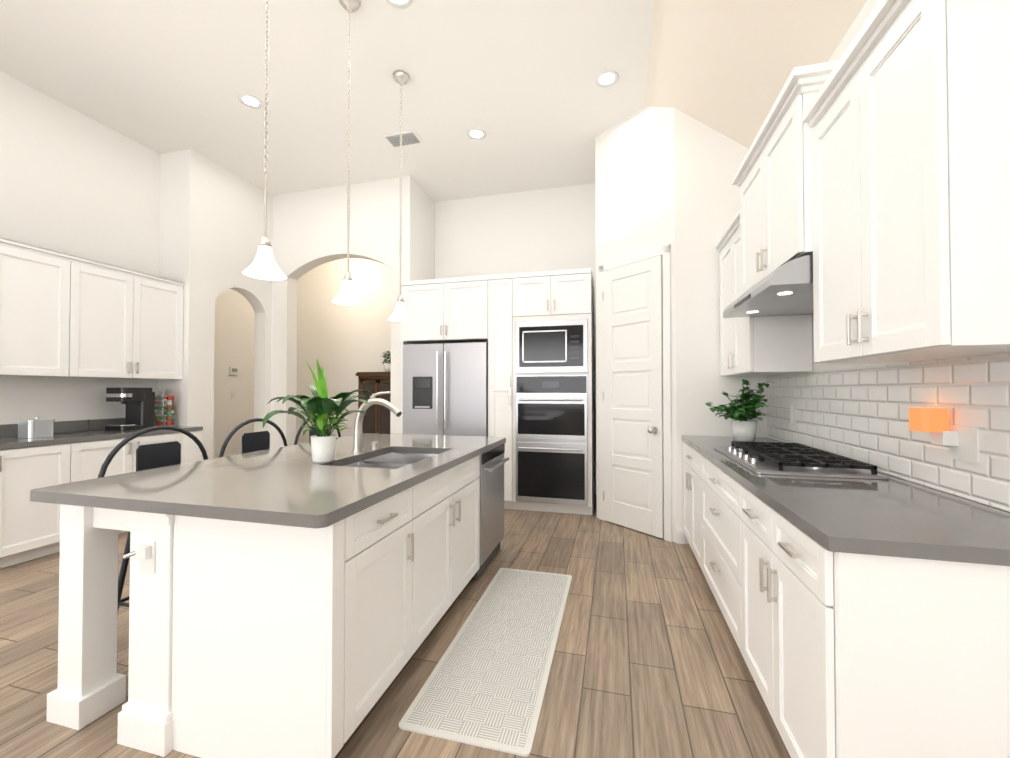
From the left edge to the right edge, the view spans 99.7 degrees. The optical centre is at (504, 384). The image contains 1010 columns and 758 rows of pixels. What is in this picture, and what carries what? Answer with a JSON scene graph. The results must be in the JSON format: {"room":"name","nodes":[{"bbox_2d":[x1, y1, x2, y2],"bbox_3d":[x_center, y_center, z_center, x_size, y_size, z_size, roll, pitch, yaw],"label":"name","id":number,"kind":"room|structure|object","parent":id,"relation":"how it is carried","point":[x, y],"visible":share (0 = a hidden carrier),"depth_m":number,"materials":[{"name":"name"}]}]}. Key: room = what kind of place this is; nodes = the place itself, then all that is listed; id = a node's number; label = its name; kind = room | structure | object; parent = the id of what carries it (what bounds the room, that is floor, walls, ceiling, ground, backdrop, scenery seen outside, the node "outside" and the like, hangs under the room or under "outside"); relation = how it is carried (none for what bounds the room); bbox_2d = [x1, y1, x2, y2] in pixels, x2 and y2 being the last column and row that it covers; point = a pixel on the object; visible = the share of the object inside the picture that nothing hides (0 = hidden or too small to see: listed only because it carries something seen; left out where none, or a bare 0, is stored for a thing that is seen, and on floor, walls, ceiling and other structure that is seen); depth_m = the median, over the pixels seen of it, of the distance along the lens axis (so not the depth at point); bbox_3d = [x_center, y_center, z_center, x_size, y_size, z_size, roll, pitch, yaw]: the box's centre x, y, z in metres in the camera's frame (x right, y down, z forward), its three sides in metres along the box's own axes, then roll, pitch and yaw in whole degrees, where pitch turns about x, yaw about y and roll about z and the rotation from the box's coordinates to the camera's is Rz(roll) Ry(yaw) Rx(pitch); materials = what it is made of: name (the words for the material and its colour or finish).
{"room":"kitchen","nodes":[
{"label":"kitchen","id":0,"kind":"room"},
{"bbox_2d":[0,71,159,424],"bbox_3d":[-4.723,-0.634,1.199,0.150,3.850,7.100,0,-1,15],"label":"wall","id":1,"kind":"structure","parent":0,"point":[73,182],"depth_m":3.88,"materials":[{"name":"white paint"}]},
{"bbox_2d":[0,238,83,377],"bbox_3d":[-3.948,-0.567,3.156,0.352,0.995,1.096,0,-1,15],"label":"upper cabinet","id":2,"kind":"object","parent":1,"relation":"attached to","point":[62,315],"depth_m":3.40,"materials":[{"name":"white wood"}]},
{"bbox_2d":[0,418,156,437],"bbox_3d":[-4.112,0.370,3.169,0.020,0.100,2.940,0,-1,15],"label":"backsplash","id":3,"kind":"structure","parent":1,"relation":"attached to","point":[6,431],"depth_m":3.88,"materials":[{"name":"grey stone"}]},
{"bbox_2d":[80,262,183,379],"bbox_3d":[-3.711,-0.554,4.064,0.352,0.995,1.033,0,-1,15],"label":"upper cabinet","id":4,"kind":"object","parent":1,"relation":"attached to","point":[133,322],"depth_m":4.03,"materials":[{"name":"white wood"}]},
{"bbox_2d":[158,149,207,459],"bbox_3d":[-3.937,-0.581,4.766,1.270,3.850,0.200,0,-1,15],"label":"wall","id":5,"kind":"structure","parent":0,"point":[183,216],"depth_m":4.58,"materials":[{"name":"white paint"}]},
{"bbox_2d":[213,289,254,457],"bbox_3d":[-4.120,-0.559,6.286,0.150,3.850,2.650,0,-1,15],"label":"wall","id":6,"kind":"structure","parent":0,"point":[234,336],"depth_m":6.31,"materials":[{"name":"white paint"}]},
{"bbox_2d":[231,391,235,398],"bbox_3d":[-4.021,0.157,6.316,0.016,0.120,0.080,0,-1,15],"label":"light switch","id":7,"kind":"object","parent":6,"relation":"attached to","point":[233,394],"visible":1,"depth_m":6.31,"materials":[{"name":"white plastic"}]},
{"bbox_2d":[229,367,237,374],"bbox_3d":[-4.016,-0.193,6.315,0.028,0.120,0.130,0,-1,15],"label":"thermostat","id":8,"kind":"object","parent":6,"relation":"attached to","point":[233,370],"visible":0.93,"depth_m":6.29,"materials":[{"name":"white plastic"}]},
{"bbox_2d":[205,159,272,458],"bbox_3d":[-3.264,-0.575,5.169,0.170,3.850,0.920,0,-1,15],"label":"wall","id":9,"kind":"structure","parent":0,"point":[235,219],"depth_m":5.10,"materials":[{"name":"white paint"}]},
{"bbox_2d":[296,258,390,443],"bbox_3d":[-2.300,-0.546,7.103,3.260,3.850,0.150,0,-1,15],"label":"wall","id":10,"kind":"structure","parent":0,"point":[343,345],"depth_m":7.14,"materials":[{"name":"white paint"}]},
{"bbox_2d":[271,176,416,448],"bbox_3d":[-2.162,-0.571,5.450,2.160,3.850,0.180,0,-1,15],"label":"wall","id":11,"kind":"structure","parent":0,"point":[309,230],"depth_m":5.40,"materials":[{"name":"white paint"}]},
{"bbox_2d":[0,494,790,757],"bbox_3d":[-1.911,1.330,2.142,9.000,0.050,10.600,0,-1,15],"label":"floor","id":12,"kind":"structure","parent":0,"point":[648,661],"depth_m":1.97,"materials":[{"name":"brown wood"}]},
{"bbox_2d":[0,442,83,568],"bbox_3d":[-3.841,0.889,3.008,0.622,0.858,1.016,0,-1,15],"label":"base cabinet","id":13,"kind":"object","parent":12,"relation":"on","point":[29,530],"depth_m":3.15,"materials":[{"name":"white wood"}]},
{"bbox_2d":[0,426,202,445],"bbox_3d":[-3.818,0.439,3.092,0.628,0.040,2.940,0,-1,15],"label":"countertop","id":14,"kind":"structure","parent":13,"relation":"on","point":[79,436],"depth_m":3.54,"materials":[{"name":"grey stone"}]},
{"bbox_2d":[17,417,89,437],"bbox_3d":[-3.791,0.344,3.644,0.357,0.164,0.597,0,-1,15],"label":"toaster","id":15,"kind":"object","parent":14,"relation":"on","point":[36,427],"visible":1,"depth_m":3.36,"materials":[{"name":"silver metal"}]},
{"bbox_2d":[105,388,154,430],"bbox_3d":[-3.598,0.233,4.095,0.240,0.400,0.304,0,-1,15],"label":"coffee maker","id":16,"kind":"object","parent":14,"relation":"on","point":[140,408],"visible":0.98,"depth_m":4.09,"materials":[{"name":"black plastic"}]},
{"bbox_2d":[155,390,173,425],"bbox_3d":[-3.520,0.249,4.391,0.170,0.377,0.170,0,-1,15],"label":"pod carousel","id":17,"kind":"object","parent":14,"relation":"on","point":[169,398],"visible":0.85,"depth_m":4.36,"materials":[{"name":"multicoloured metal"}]},
{"bbox_2d":[84,430,183,533],"bbox_3d":[-3.624,0.901,3.839,0.622,0.858,0.953,0,-1,15],"label":"base cabinet","id":18,"kind":"object","parent":12,"relation":"on","point":[96,450],"depth_m":3.69,"materials":[{"name":"white wood"}]},
{"bbox_2d":[97,426,207,614],"bbox_3d":[-1.673,0.768,2.274,0.486,1.083,0.582,0,-1,15],"label":"stool","id":19,"kind":"object","parent":12,"relation":"on","point":[155,455],"visible":0.19,"depth_m":2.28,"materials":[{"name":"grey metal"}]},
{"bbox_2d":[184,430,201,462],"bbox_3d":[-3.485,0.909,4.373,0.622,0.858,0.278,0,-1,15],"label":"base cabinet","id":20,"kind":"object","parent":12,"relation":"on","point":[192,453],"depth_m":4.33,"materials":[{"name":"white wood"}]},
{"bbox_2d":[219,418,286,456],"bbox_3d":[-1.508,0.777,2.903,0.486,1.083,0.582,0,-1,15],"label":"stool","id":21,"kind":"object","parent":12,"relation":"on","point":[255,441],"visible":0.15,"depth_m":2.95,"materials":[{"name":"grey metal"}]},
{"bbox_2d":[46,443,509,757],"bbox_3d":[-0.861,0.882,2.505,1.318,0.858,2.197,0,-1,15],"label":"kitchen island","id":22,"kind":"object","parent":12,"relation":"on","point":[293,601],"depth_m":1.51,"materials":[{"name":"white wood"}]},
{"bbox_2d":[30,459,429,530],"bbox_3d":[-1.078,0.420,1.794,1.295,0.040,0.740,0,-1,15],"label":"island countertop","id":23,"kind":"structure","parent":22,"relation":"on","point":[308,495],"depth_m":1.59,"materials":[{"name":"grey stone"}]},
{"bbox_2d":[262,359,369,462],"bbox_3d":[-0.980,0.139,2.224,0.559,0.532,0.530,0,-1,15],"label":"potted plant","id":24,"kind":"object","parent":23,"relation":"on","point":[319,408],"visible":1,"depth_m":2.20,"materials":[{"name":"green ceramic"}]},
{"bbox_2d":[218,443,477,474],"bbox_3d":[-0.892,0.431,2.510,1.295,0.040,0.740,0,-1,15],"label":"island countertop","id":25,"kind":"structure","parent":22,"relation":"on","point":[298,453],"depth_m":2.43,"materials":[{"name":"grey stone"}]},
{"bbox_2d":[350,391,401,450],"bbox_3d":[-0.778,0.228,2.586,0.330,0.368,0.072,0,-1,15],"label":"faucet","id":26,"kind":"object","parent":25,"relation":"on","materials":[{"name":"silver metal"}]},
{"bbox_2d":[334,451,437,466],"bbox_3d":[-0.638,0.544,2.442,0.440,0.212,0.740,0,-1,15],"label":"sink","id":27,"kind":"object","parent":25,"relation":"in","point":[384,458],"depth_m":2.73,"materials":[{"name":"silver metal"}]},
{"bbox_2d":[294,417,340,444],"bbox_3d":[-1.345,0.786,3.532,0.486,1.083,0.582,0,-1,15],"label":"stool","id":28,"kind":"object","parent":12,"relation":"on","point":[311,432],"visible":0.1,"depth_m":3.48,"materials":[{"name":"grey metal"}]},
{"bbox_2d":[356,372,390,433],"bbox_3d":[-1.908,0.592,6.684,0.740,1.560,0.390,0,-1,15],"label":"curio cabinet","id":29,"kind":"object","parent":12,"relation":"on","point":[376,418],"visible":0.35,"depth_m":6.54,"materials":[{"name":"brown wood"}]},
{"bbox_2d":[382,351,390,371],"bbox_3d":[-1.822,-0.354,6.684,0.288,0.331,0.294,0,-1,15],"label":"potted plant","id":30,"kind":"object","parent":29,"relation":"on","point":[387,367],"visible":0.54,"depth_m":6.63,"materials":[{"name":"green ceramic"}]},
{"bbox_2d":[403,342,487,436],"bbox_3d":[-0.573,0.442,5.109,0.990,1.775,1.008,0,-1,15],"label":"fridge","id":31,"kind":"object","parent":12,"relation":"on","point":[445,388],"visible":0.46,"depth_m":4.68,"materials":[{"name":"silver metal"}]},
{"bbox_2d":[399,568,571,756],"bbox_3d":[0.026,1.302,2.262,0.510,0.009,1.490,0,-1,15],"label":"rug","id":32,"kind":"object","parent":12,"relation":"on","point":[484,685],"visible":0.96,"depth_m":1.92,"materials":[{"name":"beige fabric"}]},
{"bbox_2d":[485,274,512,508],"bbox_3d":[0.029,0.092,4.830,0.249,2.505,0.654,0,-1,15],"label":"tall cabinet","id":33,"kind":"object","parent":12,"relation":"on","point":[499,330],"depth_m":4.55,"materials":[{"name":"white wood"}]},
{"bbox_2d":[513,268,594,514],"bbox_3d":[0.549,0.090,4.694,0.826,2.505,0.654,0,-1,15],"label":"tall cabinet","id":34,"kind":"object","parent":12,"relation":"on","point":[534,331],"depth_m":4.39,"materials":[{"name":"white wood"}]},
{"bbox_2d":[682,439,697,561],"bbox_3d":[1.684,0.890,3.071,0.636,0.858,0.800,0,-1,15],"label":"base cabinet","id":35,"kind":"object","parent":12,"relation":"on","point":[690,457],"depth_m":3.14,"materials":[{"name":"white wood"}]},
{"bbox_2d":[698,451,737,645],"bbox_3d":[1.470,0.878,2.249,0.636,0.858,1.024,0,-1,15],"label":"base cabinet","id":36,"kind":"object","parent":12,"relation":"on","point":[717,549],"depth_m":2.30,"materials":[{"name":"white wood"}]},
{"bbox_2d":[734,479,1009,757],"bbox_3d":[1.253,0.866,1.416,0.636,0.858,0.820,0,-1,15],"label":"base cabinet","id":37,"kind":"object","parent":12,"relation":"on","point":[867,618],"depth_m":1.08,"materials":[{"name":"white wood"}]},
{"bbox_2d":[682,435,1009,566],"bbox_3d":[1.464,0.427,2.245,0.642,0.040,2.547,0,-1,15],"label":"countertop","id":38,"kind":"structure","parent":37,"relation":"on","point":[892,518],"depth_m":1.27,"materials":[{"name":"grey stone"}]},
{"bbox_2d":[705,379,774,441],"bbox_3d":[1.733,0.190,3.148,0.482,0.459,0.548,0,-1,15],"label":"potted plant","id":39,"kind":"object","parent":38,"relation":"on","point":[744,428],"visible":1,"depth_m":3.13,"materials":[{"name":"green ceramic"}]},
{"bbox_2d":[714,441,888,479],"bbox_3d":[1.476,0.380,2.265,0.500,0.052,0.880,0,-1,15],"label":"cooktop","id":40,"kind":"object","parent":38,"relation":"in","point":[779,458],"visible":1,"depth_m":2.01,"materials":[{"name":"silver metal"}]},
{"bbox_2d":[417,184,434,279],"bbox_3d":[-1.005,-0.563,5.965,0.180,3.850,1.400,0,-1,15],"label":"wall","id":41,"kind":"structure","parent":0,"point":[425,236],"depth_m":5.53,"materials":[{"name":"white paint"}]},
{"bbox_2d":[0,0,866,201],"bbox_3d":[-2.274,-2.173,2.288,8.250,0.940,10.600,0,-1,15],"label":"ceiling","id":42,"kind":"structure","parent":0,"point":[514,80],"depth_m":3.39,"materials":[{"name":"white paint"}]},
{"bbox_2d":[238,93,262,108],"bbox_3d":[-2.262,-2.516,3.789,0.189,0.007,0.189,0,-1,6],"label":"recessed light","id":43,"kind":"object","parent":42,"relation":"in","point":[248,100],"depth_m":3.79,"materials":[{"name":"white"}]},
{"bbox_2d":[242,0,286,279],"bbox_3d":[-1.199,-1.544,2.143,0.194,1.999,0.194,0,-1,15],"label":"pendant light","id":44,"kind":"object","parent":42,"relation":"hanging from","point":[263,265],"visible":1,"depth_m":2.13,"materials":[{"name":"white glass"}]},
{"bbox_2d":[332,0,362,304],"bbox_3d":[-1.027,-1.535,2.801,0.194,1.999,0.194,0,-1,15],"label":"pendant light","id":45,"kind":"object","parent":42,"relation":"hanging from","point":[347,295],"visible":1,"depth_m":2.80,"materials":[{"name":"white glass"}]},
{"bbox_2d":[386,0,411,8],"bbox_3d":[-0.698,-2.531,2.772,0.189,0.007,0.189,0,-1,-9],"label":"recessed light","id":46,"kind":"object","parent":42,"relation":"in","point":[400,4],"depth_m":2.83,"materials":[{"name":"white"}]},
{"bbox_2d":[388,70,411,321],"bbox_3d":[-0.851,-1.525,3.479,0.194,1.999,0.194,0,-1,15],"label":"pendant light","id":47,"kind":"object","parent":42,"relation":"hanging from","point":[401,78],"visible":1,"depth_m":3.47,"materials":[{"name":"silver metal"}]},
{"bbox_2d":[383,130,422,146],"bbox_3d":[-1.041,-2.501,4.349,0.340,0.021,0.200,0,-1,15],"label":"ceiling vent","id":48,"kind":"object","parent":42,"relation":"in","point":[408,138],"visible":0.96,"depth_m":4.32,"materials":[{"name":"white metal"}]},
{"bbox_2d":[467,128,485,139],"bbox_3d":[-0.285,-2.509,4.276,0.189,0.007,0.189,0,-1,9],"label":"recessed light","id":49,"kind":"object","parent":42,"relation":"in","point":[475,133],"depth_m":4.28,"materials":[{"name":"white plastic"}]},
{"bbox_2d":[595,70,618,87],"bbox_3d":[0.840,-2.520,3.518,0.189,0.007,0.189,0,-1,9],"label":"recessed light","id":50,"kind":"object","parent":42,"relation":"in","point":[606,78],"depth_m":3.51,"materials":[{"name":"white"}]},
{"bbox_2d":[435,183,595,493],"bbox_3d":[0.873,-0.572,5.397,3.740,3.850,0.150,0,-1,15],"label":"wall","id":51,"kind":"structure","parent":0,"point":[549,229],"depth_m":5.52,"materials":[{"name":"white paint"}]},
{"bbox_2d":[401,276,488,343],"bbox_3d":[-0.600,-0.822,5.024,1.010,0.670,0.622,0,-1,15],"label":"upper cabinet","id":52,"kind":"object","parent":51,"relation":"attached to","point":[446,310],"depth_m":4.72,"materials":[{"name":"white wood"}]},
{"bbox_2d":[595,106,676,542],"bbox_3d":[1.255,-0.593,3.944,0.120,3.850,0.981,1,-1,-36],"label":"wall","id":53,"kind":"structure","parent":0,"point":[634,183],"depth_m":3.91,"materials":[{"name":"white paint"}]},
{"bbox_2d":[598,244,671,541],"bbox_3d":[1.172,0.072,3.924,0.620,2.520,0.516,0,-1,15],"label":"pantry door","id":54,"kind":"structure","parent":53,"relation":"in","point":[635,439],"depth_m":3.86,"materials":[{"name":"white wood"}]},
{"bbox_2d":[674,108,766,543],"bbox_3d":[1.784,-0.599,3.563,0.690,3.850,0.120,0,-1,15],"label":"wall","id":55,"kind":"structure","parent":0,"point":[707,161],"depth_m":3.55,"materials":[{"name":"white paint"}]},
{"bbox_2d":[677,527,684,543],"bbox_3d":[1.462,1.261,3.550,0.060,0.130,0.016,0,-1,15],"label":"baseboard","id":56,"kind":"structure","parent":55,"relation":"attached to","point":[680,536],"depth_m":3.54,"materials":[{"name":"white wood"}]},
{"bbox_2d":[768,0,1008,511],"bbox_3d":[1.452,-0.642,0.623,0.150,3.850,9.100,0,-1,15],"label":"wall","id":57,"kind":"structure","parent":0,"point":[866,11],"depth_m":2.19,"materials":[{"name":"white paint"}]},
{"bbox_2d":[719,228,812,375],"bbox_3d":[1.825,-0.584,3.057,0.347,1.026,0.799,0,-1,15],"label":"upper cabinet","id":58,"kind":"object","parent":57,"relation":"attached to","point":[762,345],"depth_m":2.71,"materials":[{"name":"white wood"}]},
{"bbox_2d":[735,76,838,296],"bbox_3d":[1.586,-0.929,2.246,0.397,0.720,0.900,0,-1,15],"label":"upper cabinet","id":59,"kind":"object","parent":57,"relation":"attached to","point":[773,217],"depth_m":2.09,"materials":[{"name":"white wood"}]},
{"bbox_2d":[723,254,813,317],"bbox_3d":[1.528,-0.497,2.254,0.502,0.131,0.876,0,-1,15],"label":"range hood","id":60,"kind":"object","parent":59,"relation":"attached to","point":[785,289],"visible":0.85,"depth_m":2.11,"materials":[{"name":"silver metal"}]},
{"bbox_2d":[767,353,1009,511],"bbox_3d":[1.776,0.160,2.169,0.008,0.488,2.550,0,-1,15],"label":"tile backsplash","id":61,"kind":"structure","parent":57,"relation":"attached to","point":[859,413],"depth_m":1.77,"materials":[{"name":"white tile"}]},
{"bbox_2d":[790,406,794,423],"bbox_3d":[1.959,0.206,2.901,0.006,0.120,0.070,0,-1,15],"label":"outlet","id":62,"kind":"object","parent":61,"relation":"attached to","point":[792,408],"depth_m":2.90,"materials":[{"name":"white plastic"}]},
{"bbox_2d":[909,407,979,463],"bbox_3d":[1.547,0.176,1.514,0.105,0.180,0.175,0,-1,15],"label":"outlet","id":63,"kind":"object","parent":61,"relation":"attached to","point":[962,442],"depth_m":1.51,"materials":[{"name":"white plastic"}]},
{"bbox_2d":[807,0,1009,367],"bbox_3d":[1.402,-0.608,1.436,0.347,1.026,0.751,0,-1,15],"label":"upper cabinet","id":64,"kind":"object","parent":57,"relation":"attached to","point":[872,175],"depth_m":1.22,"materials":[{"name":"white wood"}]}
]}

